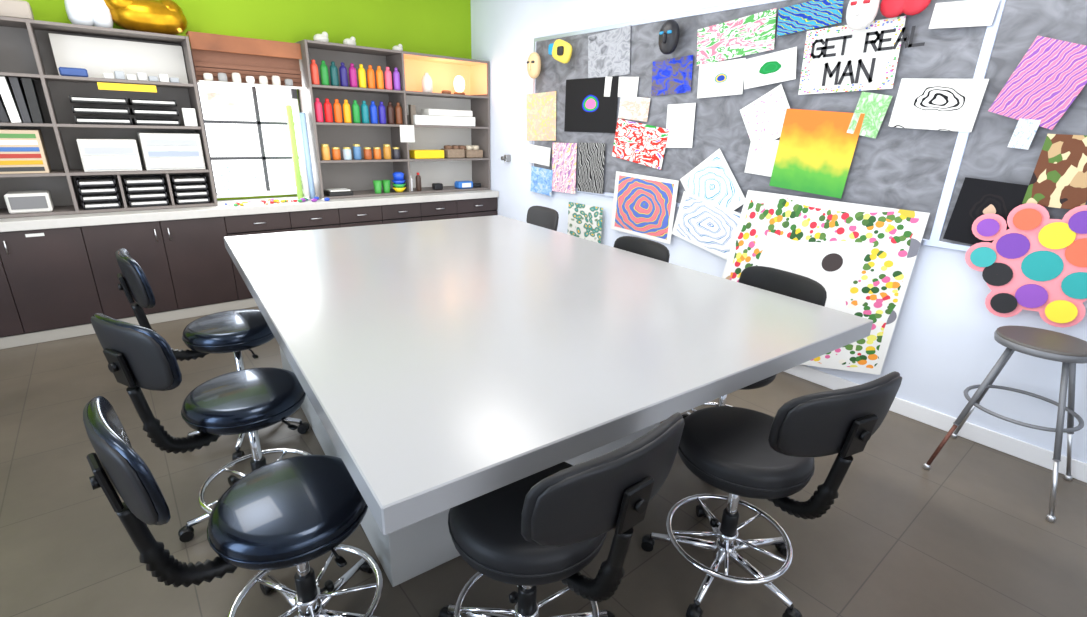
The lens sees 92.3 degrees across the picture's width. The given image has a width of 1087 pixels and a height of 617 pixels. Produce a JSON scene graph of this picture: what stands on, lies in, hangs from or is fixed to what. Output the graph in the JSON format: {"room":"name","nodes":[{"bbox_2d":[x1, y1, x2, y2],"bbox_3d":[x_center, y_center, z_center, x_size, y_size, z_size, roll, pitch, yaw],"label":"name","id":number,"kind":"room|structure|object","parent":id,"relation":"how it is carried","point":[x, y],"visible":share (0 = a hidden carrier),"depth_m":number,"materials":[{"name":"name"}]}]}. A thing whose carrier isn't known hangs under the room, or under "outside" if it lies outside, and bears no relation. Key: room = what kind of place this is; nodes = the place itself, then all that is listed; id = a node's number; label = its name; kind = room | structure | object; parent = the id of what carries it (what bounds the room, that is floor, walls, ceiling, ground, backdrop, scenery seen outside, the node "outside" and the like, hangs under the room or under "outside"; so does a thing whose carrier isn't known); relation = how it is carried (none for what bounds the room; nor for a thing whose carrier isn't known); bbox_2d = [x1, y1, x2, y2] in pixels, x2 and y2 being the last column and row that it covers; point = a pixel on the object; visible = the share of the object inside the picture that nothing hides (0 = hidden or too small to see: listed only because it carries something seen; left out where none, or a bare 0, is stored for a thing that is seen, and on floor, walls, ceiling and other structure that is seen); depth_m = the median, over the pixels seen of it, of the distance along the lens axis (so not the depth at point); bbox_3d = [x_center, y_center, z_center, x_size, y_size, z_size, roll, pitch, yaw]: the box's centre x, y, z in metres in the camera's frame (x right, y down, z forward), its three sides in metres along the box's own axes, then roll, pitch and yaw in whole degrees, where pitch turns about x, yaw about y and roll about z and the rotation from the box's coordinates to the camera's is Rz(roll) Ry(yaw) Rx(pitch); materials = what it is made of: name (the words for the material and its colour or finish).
{"room":"art classroom","nodes":[
{"label":"art classroom","id":0,"kind":"room"},
{"bbox_2d":[186,31,301,86],"bbox_3d":[-2.589,-2.165,4.588,0.860,0.375,0.140,-14,24,-37],"label":"shade valance","id":1,"kind":"object","parent":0,"point":[214,54],"depth_m":4.53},
{"bbox_2d":[22,0,471,199],"bbox_3d":[-3.473,-1.534,4.476,6.870,3.100,0.120,-14,24,-37],"label":"wall","id":2,"kind":"structure","parent":0,"point":[434,27],"depth_m":5.17,"materials":[{"name":"green paint"}]},
{"bbox_2d":[191,53,303,197],"bbox_3d":[-2.745,-1.697,4.925,0.860,1.245,0.050,-14,24,-37],"label":"window","id":3,"kind":"structure","parent":2,"relation":"in","point":[263,157],"depth_m":4.94,"materials":[{"name":"white"}]},
{"bbox_2d":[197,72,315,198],"bbox_3d":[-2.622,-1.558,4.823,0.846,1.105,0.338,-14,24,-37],"label":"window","id":4,"kind":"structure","parent":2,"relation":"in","point":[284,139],"depth_m":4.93,"materials":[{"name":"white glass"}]},
{"bbox_2d":[0,302,1086,616],"bbox_3d":[-0.878,1.092,1.979,6.870,0.100,8.440,-14,24,-37],"label":"floor","id":5,"kind":"structure","parent":0,"point":[969,534],"depth_m":2.26,"materials":[{"name":"tile"}]},
{"bbox_2d":[91,313,310,541],"bbox_3d":[-1.254,0.430,2.127,0.620,1.032,0.742,11,21,25],"label":"stool","id":6,"kind":"object","parent":5,"relation":"on","point":[249,401],"visible":0.72,"depth_m":1.96,"materials":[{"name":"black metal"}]},
{"bbox_2d":[115,248,309,460],"bbox_3d":[-1.683,0.189,2.731,0.715,1.072,0.619,-16,26,-41],"label":"stool","id":7,"kind":"object","parent":5,"relation":"on","point":[235,331],"visible":0.6,"depth_m":2.58,"materials":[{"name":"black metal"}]},
{"bbox_2d":[83,396,382,616],"bbox_3d":[-0.819,0.647,1.580,0.612,1.003,0.723,18,25,39],"label":"stool","id":8,"kind":"object","parent":5,"relation":"on","point":[293,511],"visible":0.94,"depth_m":1.46,"materials":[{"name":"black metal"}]},
{"bbox_2d":[0,190,498,348],"bbox_3d":[-3.277,-0.415,4.571,6.608,0.927,0.577,-14,24,-37],"label":"base cabinet","id":9,"kind":"object","parent":5,"relation":"on","point":[57,272],"visible":0.65,"depth_m":4.28,"materials":[{"name":"black"}]},
{"bbox_2d":[0,0,217,218],"bbox_3d":[-3.683,-1.561,3.918,1.920,1.640,0.397,-14,24,-37],"label":"shelf unit","id":10,"kind":"object","parent":9,"relation":"on","point":[96,117],"visible":1,"depth_m":4.08,"materials":[{"name":"grey wood"}]},
{"bbox_2d":[225,197,329,205],"bbox_3d":[-2.461,-1.002,4.859,0.868,0.036,0.205,-14,24,-37],"label":"clutter","id":11,"kind":"object","parent":9,"relation":"on","point":[272,200],"visible":1,"depth_m":4.82,"materials":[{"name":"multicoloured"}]},
{"bbox_2d":[296,32,489,198],"bbox_3d":[-1.513,-2.036,5.631,1.988,1.534,0.408,-14,24,-37],"label":"shelf unit","id":12,"kind":"object","parent":9,"relation":"on","point":[396,121],"visible":0.99,"depth_m":5.59,"materials":[{"name":"grey wood"}]},
{"bbox_2d":[526,206,558,230],"bbox_3d":[-0.237,-0.413,4.744,0.694,0.973,0.624,-10,22,-30],"label":"stool","id":13,"kind":"object","parent":5,"relation":"on","point":[541,216],"visible":0.14,"depth_m":4.76,"materials":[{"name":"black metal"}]},
{"bbox_2d":[224,215,872,586],"bbox_3d":[-0.379,0.207,3.049,2.164,0.898,3.196,-12,23,-33],"label":"table","id":14,"kind":"object","parent":5,"relation":"on","point":[446,364],"visible":0.91,"depth_m":1.98,"materials":[{"name":"laminate"}]},
{"bbox_2d":[438,412,684,616],"bbox_3d":[-0.010,0.689,1.537,0.624,0.993,0.695,-14,24,-37],"label":"stool","id":15,"kind":"object","parent":5,"relation":"on","point":[543,527],"visible":0.94,"depth_m":1.31,"materials":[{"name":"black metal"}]},
{"bbox_2d":[614,236,669,262],"bbox_3d":[0.421,0.050,3.454,0.689,0.973,0.625,-11,22,-32],"label":"stool","id":16,"kind":"object","parent":5,"relation":"on","point":[645,247],"visible":0.12,"depth_m":3.46,"materials":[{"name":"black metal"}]},
{"bbox_2d":[682,266,826,417],"bbox_3d":[1.003,0.309,2.749,0.700,0.973,0.622,-9,22,-28],"label":"stool","id":17,"kind":"object","parent":5,"relation":"on","point":[782,282],"visible":0.1,"depth_m":2.73,"materials":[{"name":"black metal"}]},
{"bbox_2d":[641,371,901,616],"bbox_3d":[0.765,0.587,1.894,0.617,0.993,0.708,-7,21,-24],"label":"stool","id":18,"kind":"object","parent":5,"relation":"on","point":[737,451],"visible":0.99,"depth_m":1.75,"materials":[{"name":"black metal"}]},
{"bbox_2d":[923,325,1086,521],"bbox_3d":[2.383,0.506,2.612,0.523,0.766,0.521,-14,24,-37],"label":"metal stool","id":19,"kind":"object","parent":5,"relation":"on","point":[1069,350],"visible":1,"depth_m":2.50,"materials":[{"name":"grey paint"}]},
{"bbox_2d":[471,0,1086,462],"bbox_3d":[1.773,-1.053,3.502,0.120,3.100,8.200,-14,24,-37],"label":"wall","id":20,"kind":"structure","parent":0,"point":[942,344],"depth_m":3.21,"materials":[{"name":"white paint"}]},
{"bbox_2d":[501,155,510,162],"bbox_3d":[-0.417,-1.690,5.889,0.131,0.082,0.110,-14,24,-37],"label":"pencil sharpener","id":21,"kind":"object","parent":20,"relation":"attached to","point":[507,158],"visible":1,"depth_m":5.90,"materials":[{"name":"grey metal"}]},
{"bbox_2d":[526,0,1086,374],"bbox_3d":[1.979,-0.577,3.135,0.180,2.552,7.012,-14,24,-37],"label":"bulletin board","id":22,"kind":"object","parent":20,"relation":"attached to","point":[826,142],"visible":1,"depth_m":3.24,"materials":[{"name":"grey fabric"}]},
{"bbox_2d":[722,190,929,374],"bbox_3d":[1.731,-0.102,3.624,0.013,1.324,1.330,-14,24,-37],"label":"poster","id":23,"kind":"object","parent":20,"relation":"attached to","point":[863,257],"depth_m":3.36,"materials":[{"name":"paper"}]},
{"bbox_2d":[783,364,1086,482],"bbox_3d":[-0.695,1.074,1.739,6.630,0.100,7.630,-14,24,-37],"label":"baseboard","id":24,"kind":"structure","parent":20,"relation":"attached to","point":[1020,449],"depth_m":3.03,"materials":[{"name":"white"}]},
{"bbox_2d":[965,203,1086,326],"bbox_3d":[2.490,-0.217,2.600,0.024,0.612,0.651,-14,24,-37],"label":"poster","id":25,"kind":"object","parent":20,"relation":"attached to","point":[1029,260],"depth_m":2.63,"materials":[{"name":"multicoloured paper"}]}
]}

